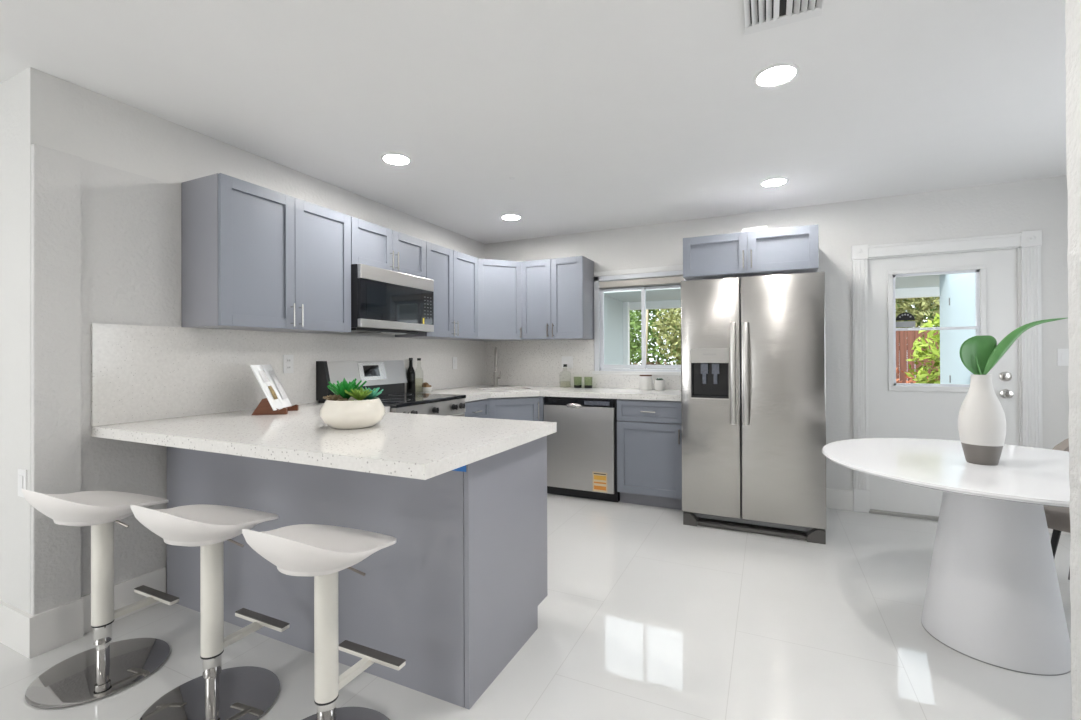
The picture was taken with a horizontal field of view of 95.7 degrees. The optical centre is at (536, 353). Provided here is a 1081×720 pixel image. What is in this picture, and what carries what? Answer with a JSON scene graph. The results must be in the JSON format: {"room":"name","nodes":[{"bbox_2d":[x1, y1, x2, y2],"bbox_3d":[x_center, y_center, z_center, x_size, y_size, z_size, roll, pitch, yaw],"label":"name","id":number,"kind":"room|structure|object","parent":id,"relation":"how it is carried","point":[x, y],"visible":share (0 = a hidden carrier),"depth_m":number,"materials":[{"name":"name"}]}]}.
{"room":"kitchen","nodes":[
{"label":"kitchen","id":0,"kind":"room"},
{"bbox_2d":[0,76,13,605],"bbox_3d":[-3.335,0.034,2.695,2.500,2.434,0.150,0,0,25],"label":"wall","id":1,"kind":"structure","parent":0,"point":[6,87],"depth_m":2.12,"materials":[{"name":"white paint"}]},
{"bbox_2d":[0,600,34,658],"bbox_3d":[-3.210,1.167,2.541,2.545,0.165,0.016,0,0,25],"label":"baseboard","id":2,"kind":"structure","parent":1,"relation":"attached to","point":[17,626],"depth_m":2.04,"materials":[{"name":"paint"}]},
{"bbox_2d":[14,67,484,614],"bbox_3d":[-1.355,0.031,3.749,0.180,2.434,3.750,0,0,25],"label":"wall","id":3,"kind":"structure","parent":0,"point":[50,111],"depth_m":2.19,"materials":[{"name":"white paint"}]},
{"bbox_2d":[18,468,26,497],"bbox_3d":[-2.156,0.544,2.048,0.072,0.116,0.010,0,0,25],"label":"outlet","id":4,"kind":"object","parent":3,"relation":"attached to","point":[22,473],"visible":0.81,"depth_m":2.04,"materials":[{"name":"white plastic"}]},
{"bbox_2d":[33,567,165,656],"bbox_3d":[-1.971,1.161,2.238,0.045,0.165,0.495,0,0,25],"label":"baseboard","id":5,"kind":"structure","parent":3,"relation":"attached to","point":[56,627],"depth_m":2.13,"materials":[{"name":"paint"}]},
{"bbox_2d":[181,173,350,333],"bbox_3d":[-1.515,-0.513,2.856,0.358,0.756,0.838,0,0,25],"label":"upper cabinet","id":6,"kind":"object","parent":3,"relation":"attached to","point":[254,257],"visible":1,"depth_m":2.61,"materials":[{"name":"grey laminate"}]},
{"bbox_2d":[91,323,485,425],"bbox_3d":[-1.281,0.101,3.741,0.017,0.465,3.399,0,0,25],"label":"backsplash","id":7,"kind":"structure","parent":3,"relation":"attached to","point":[139,372],"depth_m":2.70,"materials":[{"name":"stone"}]},
{"bbox_2d":[283,355,293,372],"bbox_3d":[-1.572,0.068,3.094,0.009,0.116,0.072,0,0,25],"label":"outlet","id":8,"kind":"object","parent":7,"relation":"attached to","point":[288,360],"visible":1,"depth_m":3.09,"materials":[{"name":"white plastic"}]},
{"bbox_2d":[453,357,456,368],"bbox_3d":[-0.794,0.095,4.739,0.010,0.116,0.072,0,0,25],"label":"light switch","id":9,"kind":"object","parent":7,"relation":"attached to","point":[454,358],"visible":1,"depth_m":4.73,"materials":[{"name":"white plastic"}]},
{"bbox_2d":[351,216,425,277],"bbox_3d":[-1.171,-0.733,3.587,0.358,0.312,0.768,0,0,25],"label":"upper cabinet","id":10,"kind":"object","parent":3,"relation":"attached to","point":[374,245],"visible":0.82,"depth_m":3.47,"materials":[{"name":"grey laminate"}]},
{"bbox_2d":[349,264,433,334],"bbox_3d":[-1.142,-0.358,3.572,0.380,0.434,0.765,0,0,25],"label":"microwave","id":11,"kind":"object","parent":10,"relation":"attached to","point":[383,301],"visible":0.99,"depth_m":3.40,"materials":[{"name":"black glass"}]},
{"bbox_2d":[395,241,477,339],"bbox_3d":[-0.842,-0.509,4.280,0.358,0.756,0.763,0,0,25],"label":"upper cabinet","id":12,"kind":"object","parent":3,"relation":"attached to","point":[454,274],"visible":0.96,"depth_m":4.20,"materials":[{"name":"grey laminate"}]},
{"bbox_2d":[464,258,534,340],"bbox_3d":[-0.421,-0.508,4.855,0.626,0.756,0.653,0,0,25],"label":"upper cabinet","id":13,"kind":"object","parent":3,"relation":"attached to","point":[499,281],"visible":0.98,"depth_m":4.65,"materials":[{"name":"grey laminate"}]},
{"bbox_2d":[0,0,1066,243],"bbox_3d":[-1.164,-1.260,0.870,8.000,0.120,8.800,0,0,25],"label":"ceiling","id":14,"kind":"structure","parent":0,"point":[602,114],"depth_m":2.24,"materials":[{"name":"paint"}]},
{"bbox_2d":[381,153,410,164],"bbox_3d":[-0.863,-1.187,2.999,0.180,0.008,0.180,0,0,25],"label":"recessed light","id":15,"kind":"object","parent":14,"relation":"in","point":[391,158],"visible":1,"depth_m":2.98,"materials":[{"name":"white plastic"}]},
{"bbox_2d":[384,155,408,163],"bbox_3d":[-0.863,-1.189,2.999,0.149,0.003,0.149,0,0,25],"label":"diffuser","id":16,"kind":"object","parent":15,"relation":"attached to","point":[391,159],"depth_m":3.00,"materials":[{"name":"white plastic"}]},
{"bbox_2d":[501,214,520,219],"bbox_3d":[-0.227,-1.184,4.265,0.180,0.008,0.180,0,0,25],"label":"recessed light","id":17,"kind":"object","parent":14,"relation":"in","point":[506,216],"visible":1,"depth_m":4.26,"materials":[{"name":"white plastic"}]},
{"bbox_2d":[503,215,518,219],"bbox_3d":[-0.227,-1.185,4.265,0.149,0.003,0.149,0,0,25],"label":"diffuser","id":18,"kind":"object","parent":17,"relation":"attached to","point":[506,217],"depth_m":4.27,"materials":[{"name":"white plastic"}]},
{"bbox_2d":[760,177,787,186],"bbox_3d":[1.659,-1.195,3.425,0.180,0.008,0.180,0,0,25],"label":"recessed light","id":19,"kind":"object","parent":14,"relation":"in","point":[772,182],"visible":1,"depth_m":3.42,"materials":[{"name":"white plastic"}]},
{"bbox_2d":[762,179,785,185],"bbox_3d":[1.659,-1.196,3.425,0.149,0.003,0.149,0,0,25],"label":"diffuser","id":20,"kind":"object","parent":19,"relation":"attached to","point":[769,182],"depth_m":3.42,"materials":[{"name":"white plastic"}]},
{"bbox_2d":[753,63,799,86],"bbox_3d":[1.033,-1.198,2.114,0.180,0.008,0.180,0,0,25],"label":"recessed light","id":21,"kind":"object","parent":14,"relation":"in","point":[780,73],"visible":1,"depth_m":2.10,"materials":[{"name":"white plastic"}]},
{"bbox_2d":[757,66,794,84],"bbox_3d":[1.033,-1.200,2.114,0.149,0.003,0.149,0,0,25],"label":"diffuser","id":22,"kind":"object","parent":21,"relation":"attached to","point":[770,75],"depth_m":2.11,"materials":[{"name":"white plastic"}]},
{"bbox_2d":[742,0,823,34],"bbox_3d":[0.826,-1.196,1.643,0.253,0.014,0.319,0,0,25],"label":"ceiling vent","id":23,"kind":"object","parent":14,"relation":"in","point":[758,15],"visible":1,"depth_m":1.72,"materials":[{"name":"white plastic"}]},
{"bbox_2d":[0,493,1071,719],"bbox_3d":[-1.154,1.284,0.858,7.700,0.100,8.500,0,0,25],"label":"floor","id":24,"kind":"structure","parent":0,"point":[645,614],"depth_m":2.08,"materials":[{"name":"tile"}]},
{"bbox_2d":[22,489,178,708],"bbox_3d":[-1.699,0.861,1.911,0.420,0.760,0.425,0,0,25],"label":"bar stool","id":25,"kind":"object","parent":24,"relation":"on","point":[106,669],"visible":0.98,"depth_m":1.88,"materials":[{"name":"white plastic"}]},
{"bbox_2d":[131,504,289,719],"bbox_3d":[-1.140,0.858,1.713,0.420,0.760,0.425,0,0,25],"label":"bar stool","id":26,"kind":"object","parent":24,"relation":"on","point":[243,692],"visible":1,"depth_m":1.70,"materials":[{"name":"white plastic"}]},
{"bbox_2d":[242,524,405,719],"bbox_3d":[-0.643,0.855,1.489,0.420,0.760,0.425,0,0,25],"label":"bar stool","id":27,"kind":"object","parent":24,"relation":"on","point":[319,551],"visible":1,"depth_m":1.47,"materials":[{"name":"white plastic"}]},
{"bbox_2d":[167,436,547,708],"bbox_3d":[-0.902,0.806,2.398,1.804,0.868,0.700,0,0,25],"label":"base cabinet","id":28,"kind":"object","parent":24,"relation":"on","point":[460,589],"visible":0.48,"depth_m":1.91,"materials":[{"name":"grey laminate"}]},
{"bbox_2d":[91,403,556,479],"bbox_3d":[-0.908,0.349,2.356,1.869,0.045,1.214,0,0,25],"label":"countertop","id":29,"kind":"structure","parent":28,"relation":"on","point":[416,446],"depth_m":1.91,"materials":[{"name":"stone"}]},
{"bbox_2d":[252,398,297,414],"bbox_3d":[-1.451,0.284,2.719,0.175,0.090,0.200,0,0,-9],"label":"wooden easel","id":30,"kind":"object","parent":29,"relation":"on","point":[264,407],"visible":0.75,"depth_m":2.62,"materials":[{"name":"red wood"}]},
{"bbox_2d":[250,364,291,410],"bbox_3d":[-1.474,0.184,2.728,0.130,0.242,0.274,0,0,-9],"label":"booklet","id":31,"kind":"object","parent":30,"relation":"on","point":[271,386],"visible":1,"depth_m":2.69,"materials":[{"name":"paper"}]},
{"bbox_2d":[268,386,277,399],"bbox_3d":[-1.441,0.214,2.670,0.035,0.072,0.060,0,0,-9],"label":"picture","id":32,"kind":"object","parent":31,"relation":"attached to","point":[272,394],"depth_m":2.66},
{"bbox_2d":[320,378,384,428],"bbox_3d":[-0.815,0.218,2.166,0.275,0.214,0.272,0,0,25],"label":"succulent bowl","id":33,"kind":"object","parent":29,"relation":"on","point":[341,410],"visible":1,"depth_m":2.08,"materials":[{"name":"beige ceramic"}]},
{"bbox_2d":[453,465,465,471],"bbox_3d":[-0.276,0.391,1.715,0.065,0.044,0.002,0,0,25],"label":"tape","id":34,"kind":"object","parent":28,"relation":"attached to","point":[463,468],"visible":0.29,"depth_m":1.71,"materials":[{"name":"blue plastic"}]},
{"bbox_2d":[316,360,465,416],"bbox_3d":[-0.984,0.649,3.486,0.725,1.194,0.793,0,0,25],"label":"stove","id":35,"kind":"object","parent":24,"relation":"on","point":[389,376],"visible":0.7,"depth_m":3.50,"materials":[{"name":"metal"}]},
{"bbox_2d":[376,393,465,407],"bbox_3d":[-0.983,0.328,3.496,0.625,0.026,0.771,0,0,25],"label":"cooktop","id":36,"kind":"object","parent":35,"relation":"in","point":[394,400],"depth_m":3.42,"materials":[{"name":"black glass"}]},
{"bbox_2d":[463,399,488,417],"bbox_3d":[-0.757,0.813,4.069,0.640,0.868,0.448,0,0,25],"label":"base cabinet","id":37,"kind":"object","parent":24,"relation":"on","point":[477,408],"visible":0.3,"depth_m":4.00,"materials":[{"name":"grey laminate"}]},
{"bbox_2d":[487,396,544,420],"bbox_3d":[-0.319,0.814,4.625,0.955,0.868,0.938,0,0,25],"label":"base cabinet","id":38,"kind":"object","parent":24,"relation":"on","point":[512,408],"visible":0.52,"depth_m":4.25,"materials":[{"name":"grey laminate"}]},
{"bbox_2d":[421,385,680,401],"bbox_3d":[0.119,0.353,4.181,2.165,0.045,1.402,0,0,25],"label":"countertop","id":39,"kind":"structure","parent":38,"relation":"on","point":[479,392],"depth_m":4.20,"materials":[{"name":"stone"}]},
{"bbox_2d":[406,358,414,392],"bbox_3d":[-1.056,0.186,4.094,0.072,0.296,0.072,0,0,25],"label":"wine bottle","id":40,"kind":"object","parent":39,"relation":"on","point":[410,375],"visible":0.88,"depth_m":4.07,"materials":[{"name":"black glass"}]},
{"bbox_2d":[422,382,432,391],"bbox_3d":[-0.955,0.293,4.252,0.096,0.084,0.097,0,0,25],"label":"bowl","id":41,"kind":"object","parent":39,"relation":"on","point":[426,387],"visible":0.99,"depth_m":4.22,"materials":[{"name":"white ceramic"}]},
{"bbox_2d":[493,347,500,386],"bbox_3d":[-0.410,0.137,4.851,0.082,0.398,0.143,0,0,13],"label":"faucet","id":42,"kind":"object","parent":39,"relation":"on","point":[496,377],"visible":0.99,"depth_m":4.88,"materials":[{"name":"silver metal"}]},
{"bbox_2d":[639,375,651,389],"bbox_3d":[0.976,0.260,4.389,0.114,0.136,0.114,0,0,25],"label":"canister","id":43,"kind":"object","parent":39,"relation":"on","point":[645,381],"visible":0.94,"depth_m":4.34,"materials":[{"name":"white ceramic"}]},
{"bbox_2d":[654,378,664,389],"bbox_3d":[1.089,0.272,4.336,0.094,0.110,0.094,0,0,25],"label":"canister","id":44,"kind":"object","parent":39,"relation":"on","point":[659,383],"visible":0.99,"depth_m":4.30,"materials":[{"name":"white ceramic"}]},
{"bbox_2d":[544,396,619,501],"bbox_3d":[0.480,0.809,4.419,0.656,0.861,0.628,0,0,25],"label":"dishwasher","id":45,"kind":"object","parent":24,"relation":"on","point":[582,452],"visible":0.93,"depth_m":4.13,"materials":[{"name":"silver metal"}]},
{"bbox_2d":[617,399,681,509],"bbox_3d":[1.015,0.807,4.160,0.525,0.868,0.640,0,0,25],"label":"base cabinet","id":46,"kind":"object","parent":24,"relation":"on","point":[649,432],"visible":0.95,"depth_m":3.91,"materials":[{"name":"grey laminate"}]},
{"bbox_2d":[681,272,826,543],"bbox_3d":[1.618,0.357,3.696,0.903,1.760,0.925,0,0,25],"label":"refrigerator","id":47,"kind":"object","parent":24,"relation":"on","point":[753,356],"visible":1,"depth_m":3.32,"materials":[{"name":"grey metal"}]},
{"bbox_2d":[822,438,1070,675],"bbox_3d":[1.988,0.853,2.140,1.280,0.750,1.280,0,0,25],"label":"dining table","id":48,"kind":"object","parent":24,"relation":"on","point":[993,595],"visible":0.89,"depth_m":1.96,"materials":[{"name":"white paint"}]},
{"bbox_2d":[958,374,1005,465],"bbox_3d":[1.938,0.286,2.134,0.156,0.385,0.156,0,0,25],"label":"vase","id":49,"kind":"object","parent":48,"relation":"on","point":[981,419],"visible":0.98,"depth_m":2.09,"materials":[{"name":"beige ceramic"}]},
{"bbox_2d":[959,335,996,374],"bbox_3d":[1.935,0.175,2.147,0.161,0.506,0.035,0,0,0],"label":"leaf","id":50,"kind":"object","parent":49,"relation":"in","point":[975,352],"visible":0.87,"depth_m":2.15,"materials":[{"name":"green plant"}]},
{"bbox_2d":[983,318,1066,374],"bbox_3d":[2.129,0.136,2.125,0.378,0.582,0.023,0,0,0],"label":"leaf","id":51,"kind":"object","parent":49,"relation":"in","point":[1006,342],"visible":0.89,"depth_m":2.13,"materials":[{"name":"green plant"}]},
{"bbox_2d":[1043,438,1069,579],"bbox_3d":[2.825,0.809,2.358,0.532,0.837,0.568,0,0,-30],"label":"dining chair","id":52,"kind":"object","parent":24,"relation":"on","point":[1057,518],"visible":0.15,"depth_m":2.40,"materials":[{"name":"brown fabric"}]},
{"bbox_2d":[484,175,1068,490],"bbox_3d":[1.819,0.021,4.240,5.500,2.434,0.150,0,0,25],"label":"wall","id":53,"kind":"structure","parent":0,"point":[1034,204],"depth_m":3.84,"materials":[{"name":"white paint"}]},
{"bbox_2d":[521,256,593,339],"bbox_3d":[0.191,-0.511,4.729,0.636,0.756,0.358,0,0,25],"label":"upper cabinet","id":54,"kind":"object","parent":53,"relation":"attached to","point":[557,294],"visible":1,"depth_m":4.59,"materials":[{"name":"grey laminate"}]},
{"bbox_2d":[485,339,680,389],"bbox_3d":[0.422,0.099,4.807,2.149,0.465,0.017,0,0,25],"label":"backsplash","id":55,"kind":"structure","parent":53,"relation":"attached to","point":[537,362],"depth_m":4.94,"materials":[{"name":"stone"}]},
{"bbox_2d":[562,356,572,367],"bbox_3d":[0.299,0.089,4.849,0.118,0.116,0.010,0,0,25],"label":"outlet","id":56,"kind":"object","parent":55,"relation":"attached to","point":[568,360],"visible":0.84,"depth_m":4.84,"materials":[{"name":"white plastic"}]},
{"bbox_2d":[592,265,685,375],"bbox_3d":[0.987,-0.293,4.612,0.930,0.991,0.170,0,0,25],"label":"window","id":57,"kind":"structure","parent":53,"relation":"in","point":[642,279],"depth_m":4.60,"materials":[{"name":"plastic"}]},
{"bbox_2d":[599,276,683,288],"bbox_3d":[0.974,-0.657,4.589,0.796,0.069,0.055,0,0,25],"label":"raised blind","id":58,"kind":"object","parent":57,"relation":"attached to","point":[631,282],"depth_m":4.57,"materials":[{"name":"white fabric"}]},
{"bbox_2d":[683,224,818,280],"bbox_3d":[1.671,-0.744,3.867,0.918,0.305,0.652,0,0,25],"label":"upper cabinet","id":59,"kind":"object","parent":53,"relation":"attached to","point":[789,250],"visible":0.99,"depth_m":3.60,"materials":[{"name":"grey laminate"}]},
{"bbox_2d":[742,226,766,231],"bbox_3d":[1.732,-0.948,3.892,0.180,0.101,0.040,0,0,25],"label":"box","id":60,"kind":"object","parent":59,"relation":"on","point":[762,227],"visible":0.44,"depth_m":3.87,"materials":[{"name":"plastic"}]},
{"bbox_2d":[851,230,1042,520],"bbox_3d":[2.989,0.193,3.634,1.106,2.076,0.146,0,0,25],"label":"door","id":61,"kind":"structure","parent":53,"relation":"in","point":[1006,268],"depth_m":3.64,"materials":[{"name":"paint"}]},
{"bbox_2d":[826,488,1069,534],"bbox_3d":[3.190,1.152,3.498,2.100,0.155,0.016,0,0,25],"label":"baseboard","id":62,"kind":"structure","parent":53,"relation":"attached to","point":[835,498],"depth_m":3.86,"materials":[{"name":"paint"}]},
{"bbox_2d":[1057,349,1068,365],"bbox_3d":[3.580,0.027,3.320,0.072,0.116,0.010,0,0,25],"label":"light switch","id":63,"kind":"object","parent":53,"relation":"attached to","point":[1062,354],"visible":0.8,"depth_m":3.32,"materials":[{"name":"white plastic"}]},
{"bbox_2d":[1065,0,1080,719],"bbox_3d":[0.161,0.002,-1.363,0.131,2.434,5.601,0,0,25],"label":"wall","id":64,"kind":"structure","parent":0,"point":[1072,7],"depth_m":1.17,"materials":[{"name":"white paint"}]},
{"label":"outside","id":65,"kind":"structure","parent":0,"visible":0},
{"bbox_3d":[7.731,1.358,15.794,30.000,0.100,17.900,0,0,25],"label":"ground","id":66,"kind":"structure","parent":65,"visible":0},
{"bbox_2d":[630,310,641,368],"bbox_3d":[1.730,-0.214,13.055,2.274,3.087,1.638,0,0,25],"label":"tree","id":67,"kind":"object","parent":66,"relation":"on","point":[632,322],"visible":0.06,"depth_m":12.62,"materials":[{"name":"green plant"}]},
{"bbox_2d":[630,308,680,368],"bbox_3d":[4.752,-0.778,15.571,5.647,4.210,2.590,0,0,25],"label":"tree","id":68,"kind":"object","parent":66,"relation":"on","point":[649,333],"visible":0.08,"depth_m":15.56,"materials":[{"name":"green plant"}]},
{"bbox_2d":[630,361,680,368],"bbox_3d":[2.314,0.827,10.884,4.108,1.348,1.330,0,0,25],"label":"shrub","id":69,"kind":"object","parent":66,"relation":"on","point":[649,362],"visible":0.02,"depth_m":10.72,"materials":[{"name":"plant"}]},
{"bbox_2d":[651,308,680,364],"bbox_3d":[4.284,-0.371,12.178,2.911,3.378,1.912,0,0,25],"label":"tree","id":70,"kind":"object","parent":66,"relation":"on","point":[673,321],"visible":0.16,"depth_m":12.34,"materials":[{"name":"green plant"}]},
{"bbox_2d":[896,367,935,382],"bbox_3d":[6.737,0.816,9.126,1.510,1.115,0.853,0,0,25],"label":"shrub","id":71,"kind":"object","parent":66,"relation":"on","point":[897,370],"visible":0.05,"depth_m":8.99,"materials":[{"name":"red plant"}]},
{"bbox_2d":[896,330,939,382],"bbox_3d":[8.269,0.396,9.106,7.500,1.760,0.078,0,0,25],"label":"wooden fence","id":72,"kind":"object","parent":66,"relation":"on","point":[905,340],"visible":0.02,"depth_m":9.56,"materials":[{"name":"brown wood"}]},
{"bbox_2d":[896,297,939,327],"bbox_3d":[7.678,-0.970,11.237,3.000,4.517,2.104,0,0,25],"label":"tree","id":73,"kind":"object","parent":66,"relation":"on","point":[903,304],"visible":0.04,"depth_m":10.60,"materials":[{"name":"green plant"}]},
{"bbox_2d":[905,313,939,383],"bbox_3d":[6.775,0.299,8.129,1.093,1.959,0.852,0,0,25],"label":"shrub","id":74,"kind":"object","parent":66,"relation":"on","point":[921,375],"visible":0.38,"depth_m":8.18,"materials":[{"name":"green plant"}]},
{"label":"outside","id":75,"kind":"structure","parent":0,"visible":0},
{"bbox_3d":[3.062,1.311,5.917,18.000,0.100,3.950,0,0,25],"label":"patio slab","id":76,"kind":"object","parent":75,"visible":0},
{"bbox_2d":[604,295,622,368],"bbox_3d":[0.652,0.190,6.882,0.150,2.170,3.630,0,0,25],"label":"wall","id":77,"kind":"structure","parent":76,"relation":"on","point":[613,308],"depth_m":7.96,"materials":[{"name":"paint"}]},
{"bbox_2d":[623,302,629,368],"bbox_3d":[1.528,0.194,8.542,0.155,2.170,0.120,0,0,25],"label":"porch post","id":78,"kind":"object","parent":76,"relation":"on","point":[626,310],"visible":0.31,"depth_m":8.48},
{"bbox_2d":[939,273,969,383],"bbox_3d":[4.277,0.165,4.582,0.150,2.170,2.570,0,0,25],"label":"wall","id":79,"kind":"structure","parent":76,"relation":"on","point":[945,347],"depth_m":5.59,"materials":[{"name":"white paint"}]},
{"bbox_2d":[949,273,975,383],"bbox_3d":[4.385,0.212,5.029,0.035,2.000,0.770,0,0,25],"label":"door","id":80,"kind":"structure","parent":79,"relation":"in","point":[962,289],"depth_m":5.08,"materials":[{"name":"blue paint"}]},
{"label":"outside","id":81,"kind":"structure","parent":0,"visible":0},
{"bbox_2d":[604,275,939,301],"bbox_3d":[3.321,-0.940,6.962,6.800,0.070,1.450,0,0,25],"label":"ceiling","id":82,"kind":"structure","parent":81,"point":[929,280],"depth_m":7.12,"materials":[{"name":"paint"}]},
{"bbox_2d":[629,287,939,309],"bbox_3d":[3.653,-0.913,7.662,6.800,0.280,0.100,0,0,25],"label":"fascia","id":83,"kind":"object","parent":82,"relation":"attached to","point":[923,292],"depth_m":6.92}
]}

